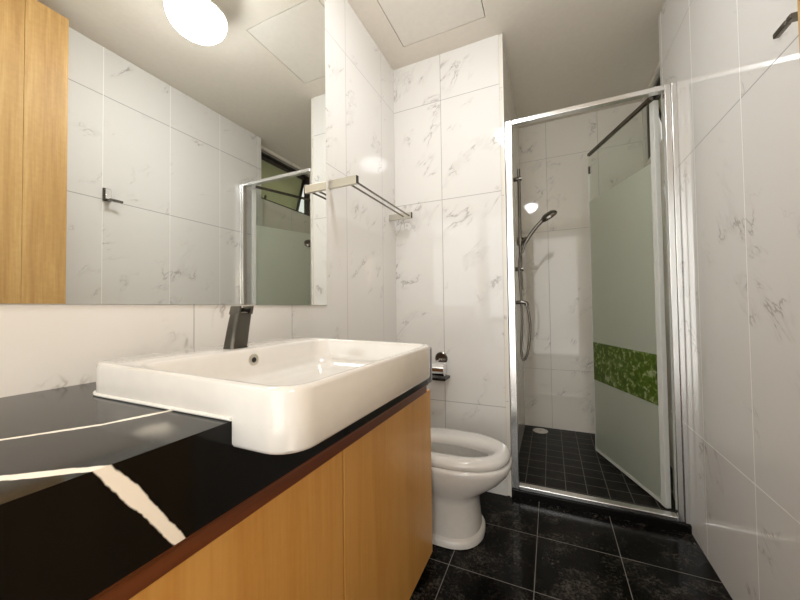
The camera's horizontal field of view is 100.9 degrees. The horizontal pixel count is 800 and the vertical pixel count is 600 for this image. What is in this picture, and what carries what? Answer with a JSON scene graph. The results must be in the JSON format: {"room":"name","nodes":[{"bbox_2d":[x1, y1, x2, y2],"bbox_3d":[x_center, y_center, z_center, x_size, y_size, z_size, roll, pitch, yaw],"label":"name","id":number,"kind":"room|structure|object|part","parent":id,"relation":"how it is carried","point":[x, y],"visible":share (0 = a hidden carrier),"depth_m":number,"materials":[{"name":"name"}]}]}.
{"room":"bathroom","nodes":[
{"label":"bathroom","id":0,"kind":"room"},
{"bbox_2d":[0,0,396,397],"bbox_3d":[-0.678,-0.192,0.718,0.100,2.534,2.939,-1,-1,24],"label":"wall","id":1,"kind":"structure","parent":0,"point":[43,347],"depth_m":1.45,"materials":[{"name":"tile"}]},
{"bbox_2d":[0,0,326,304],"bbox_3d":[-0.678,-0.726,0.617,0.005,1.466,1.738,-1,-1,24],"label":"wall mirror","id":2,"kind":"object","parent":1,"relation":"attached to","point":[152,151],"visible":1,"depth_m":0.81,"materials":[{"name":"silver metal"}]},
{"bbox_2d":[328,175,411,220],"bbox_3d":[-0.118,-0.494,1.670,0.144,0.035,0.606,-1,-1,24],"label":"towel rack","id":3,"kind":"object","parent":1,"relation":"attached to","point":[351,180],"visible":1,"depth_m":1.46,"materials":[{"name":"silver metal"}]},
{"bbox_3d":[-0.242,-0.498,1.402,0.140,0.035,0.016,-1,-1,24],"label":"arm","id":4,"kind":"part","parent":3,"relation":"part of","materials":[{"name":"silver metal"}]},
{"bbox_3d":[-0.100,-0.491,1.662,0.009,0.009,0.573,-1,-1,24],"label":"rod","id":5,"kind":"part","parent":3,"relation":"part of","materials":[{"name":"silver metal"}]},
{"bbox_3d":[-0.067,-0.491,1.646,0.009,0.009,0.573,-1,-1,24],"label":"rod","id":6,"kind":"part","parent":3,"relation":"part of","materials":[{"name":"silver metal"}]},
{"bbox_3d":[0.002,-0.489,1.939,0.140,0.035,0.016,-1,-1,24],"label":"arm","id":7,"kind":"part","parent":3,"relation":"part of","materials":[{"name":"silver metal"}]},
{"bbox_2d":[393,35,524,495],"bbox_3d":[0.467,-0.165,2.449,0.753,2.534,1.161,-1,-1,24],"label":"wall","id":8,"kind":"structure","parent":0,"point":[450,294],"depth_m":1.88,"materials":[{"name":"tile"}]},
{"bbox_2d":[432,352,449,380],"bbox_3d":[0.218,0.371,1.855,0.098,0.145,0.107,-1,-1,24],"label":"toilet roll holder","id":9,"kind":"object","parent":8,"relation":"attached to","point":[439,368],"visible":0.88,"depth_m":1.82,"materials":[{"name":"silver metal"}]},
{"bbox_2d":[501,33,511,496],"bbox_3d":[0.569,-0.208,1.768,0.005,2.484,0.008,-1,-1,24],"label":"trim","id":10,"kind":"structure","parent":8,"relation":"attached to","point":[501,33],"depth_m":1.76,"materials":[{"name":"silver metal"}]},
{"bbox_2d":[513,169,526,289],"bbox_3d":[0.726,-0.430,2.003,0.097,0.735,0.046,-1,-1,24],"label":"shower rail","id":11,"kind":"object","parent":8,"relation":"attached to","point":[518,179],"visible":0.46,"depth_m":2.00,"materials":[{"name":"silver metal"}]},
{"bbox_3d":[0.728,-0.429,2.006,0.019,0.735,0.019,-1,-1,24],"label":"rail","id":12,"kind":"part","parent":11,"relation":"part of","materials":[{"name":"silver metal"}]},
{"bbox_2d":[518,210,556,360],"bbox_3d":[0.800,-0.079,1.914,0.219,0.872,0.090,-1,-1,24],"label":"shower","id":13,"kind":"object","parent":11,"relation":"attached to","point":[551,213],"visible":1,"depth_m":1.94,"materials":[{"name":"silver metal"}]},
{"bbox_3d":[0.782,-0.400,1.931,0.118,0.139,0.022,-2,-2,30],"label":"handle","id":14,"kind":"part","parent":13,"relation":"part of","materials":[{"name":"silver metal"}]},
{"bbox_2d":[516,300,528,305],"bbox_3d":[0.712,0.015,1.956,0.092,0.052,0.052,-1,-1,24],"label":"wall outlet","id":15,"kind":"object","parent":8,"relation":"attached to","point":[525,303],"visible":0.77,"depth_m":1.94,"materials":[{"name":"silver metal"}]},
{"bbox_2d":[347,0,664,127],"bbox_3d":[0.273,-1.486,0.946,1.697,0.040,4.100,-1,-1,24],"label":"ceiling","id":16,"kind":"structure","parent":0,"point":[560,54],"depth_m":1.87,"materials":[{"name":"paint"}]},
{"bbox_2d":[378,0,484,45],"bbox_3d":[0.133,-1.455,1.578,0.452,0.012,0.457,-1,-1,24],"label":"access panel","id":17,"kind":"object","parent":16,"relation":"attached to","point":[413,21],"visible":1,"depth_m":1.68,"materials":[{"name":"paint"}]},
{"bbox_2d":[409,492,732,599],"bbox_3d":[0.044,1.035,0.429,1.401,0.050,2.850,-1,-1,24],"label":"floor","id":18,"kind":"structure","parent":0,"point":[528,549],"depth_m":1.29,"materials":[{"name":"tile"}]},
{"bbox_2d":[89,384,432,599],"bbox_3d":[-0.441,0.648,0.552,0.431,0.741,1.862,-1,-1,24],"label":"vanity cabinet","id":19,"kind":"object","parent":18,"relation":"on","point":[353,521],"visible":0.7,"depth_m":0.72,"materials":[{"name":"brown wood"}]},
{"bbox_2d":[0,347,431,599],"bbox_3d":[-0.440,0.220,0.520,0.477,0.113,1.790,-1,-1,24],"label":"countertop","id":20,"kind":"structure","parent":19,"relation":"on","point":[93,489],"depth_m":0.34,"materials":[{"name":"black stone"}]},
{"bbox_2d":[93,337,429,454],"bbox_3d":[-0.238,0.155,0.730,0.483,0.092,0.537,-1,-1,24],"label":"washbasin","id":21,"kind":"object","parent":20,"relation":"in","point":[281,396],"visible":0.99,"depth_m":0.54,"materials":[{"name":"ceramic"}]},
{"bbox_2d":[223,306,253,348],"bbox_3d":[-0.381,0.064,0.780,0.057,0.098,0.048,-1,-1,24],"label":"faucet","id":22,"kind":"object","parent":21,"relation":"on","point":[237,333],"visible":1,"depth_m":0.76,"materials":[{"name":"grey metal"}]},
{"bbox_3d":[-0.261,0.663,0.489,0.018,0.639,0.599,-1,-1,24],"label":"door","id":23,"kind":"part","parent":19,"relation":"part of","materials":[{"name":"brown wood"}]},
{"bbox_3d":[-0.009,0.672,1.044,0.018,0.639,0.609,-1,-1,24],"label":"door","id":24,"kind":"part","parent":19,"relation":"part of","materials":[{"name":"brown wood"}]},
{"bbox_2d":[431,427,511,549],"bbox_3d":[0.161,0.844,1.547,0.696,0.382,0.376,-1,-1,24],"label":"toilet","id":25,"kind":"object","parent":18,"relation":"on","point":[465,465],"visible":0.62,"depth_m":1.38,"materials":[{"name":"ceramic"}]},
{"bbox_2d":[512,488,691,533],"bbox_3d":[0.946,1.035,1.625,0.748,0.084,0.075,-1,-1,24],"label":"trim","id":26,"kind":"structure","parent":18,"relation":"on","point":[667,524],"depth_m":1.57,"materials":[{"name":"stone"}]},
{"bbox_2d":[504,81,690,523],"bbox_3d":[1.060,0.006,1.929,0.747,1.984,0.676,-1,-1,24],"label":"shower door","id":27,"kind":"structure","parent":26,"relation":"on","point":[628,295],"depth_m":1.71,"materials":[{"name":"silver metal"}]},
{"bbox_3d":[0.606,0.013,1.790,0.036,1.974,0.036,-1,-1,24],"label":"post","id":28,"kind":"part","parent":27,"relation":"part of","materials":[{"name":"silver metal"}]},
{"bbox_3d":[0.914,-0.968,1.667,0.666,0.025,0.036,-1,-1,24],"label":"rail","id":29,"kind":"part","parent":27,"relation":"part of","materials":[{"name":"silver metal"}]},
{"bbox_3d":[0.938,0.981,1.618,0.666,0.022,0.042,-1,-1,24],"label":"sill rail","id":30,"kind":"part","parent":27,"relation":"part of","materials":[{"name":"silver metal"}]},
{"bbox_3d":[1.261,0.150,1.882,0.008,1.627,0.615,-1,-1,4],"label":"door","id":31,"kind":"part","parent":27,"relation":"part of","materials":[{"name":"clear glass"}]},
{"bbox_3d":[1.250,-0.002,1.497,0.044,1.974,0.044,-1,-1,24],"label":"post","id":32,"kind":"part","parent":27,"relation":"part of","materials":[{"name":"silver metal"}]},
{"bbox_2d":[797,0,799,54],"bbox_3d":[0.600,-0.213,0.210,0.152,2.420,0.673,-1,-1,24],"label":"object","id":33,"kind":"object","parent":18,"relation":"on","point":[798,1],"visible":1,"depth_m":0.55,"materials":[{"name":"brown wood"}]},
{"bbox_2d":[519,101,642,433],"bbox_3d":[1.450,-0.174,2.585,0.964,2.534,0.100,-1,-1,24],"label":"wall","id":34,"kind":"structure","parent":0,"point":[554,160],"depth_m":2.60,"materials":[{"name":"tile"}]},
{"bbox_2d":[519,425,675,512],"bbox_3d":[1.207,1.044,2.083,0.844,0.080,0.975,-1,-1,24],"label":"floor","id":35,"kind":"structure","parent":0,"point":[559,459],"depth_m":1.96,"materials":[{"name":"tile"}]},
{"bbox_2d":[533,428,547,433],"bbox_3d":[1.089,1.013,2.563,0.110,0.008,0.110,-1,-1,24],"label":"floor drain","id":36,"kind":"object","parent":35,"relation":"on","point":[537,430],"visible":1,"depth_m":2.56,"materials":[{"name":"silver metal"}]},
{"bbox_2d":[641,61,672,468],"bbox_3d":[1.655,-0.191,1.991,0.100,2.534,0.813,-1,-1,24],"label":"wall","id":37,"kind":"structure","parent":0,"point":[646,161],"depth_m":2.01,"materials":[{"name":"tile"}]},
{"bbox_2d":[646,73,661,158],"bbox_3d":[1.688,-1.202,2.006,0.164,0.455,0.710,-1,-1,24],"label":"window","id":38,"kind":"structure","parent":37,"relation":"in","point":[657,82],"depth_m":2.30,"materials":[{"name":"brown metal"}]},
{"bbox_3d":[1.705,-1.209,1.999,0.128,0.384,0.646,-1,-1,24],"label":"sash","id":39,"kind":"part","parent":38,"relation":"part of","materials":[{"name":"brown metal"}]},
{"bbox_2d":[658,0,799,599],"bbox_3d":[0.739,-0.222,0.210,0.100,2.534,3.187,-1,-1,24],"label":"wall","id":40,"kind":"structure","parent":0,"point":[738,85],"depth_m":1.03,"materials":[{"name":"tile"}]},
{"bbox_2d":[773,11,797,38],"bbox_3d":[0.877,-0.644,0.726,0.056,0.076,0.074,-1,-1,24],"label":"robe hook","id":41,"kind":"object","parent":40,"relation":"attached to","point":[793,17],"visible":0.98,"depth_m":0.73,"materials":[{"name":"grey metal"}]}
]}

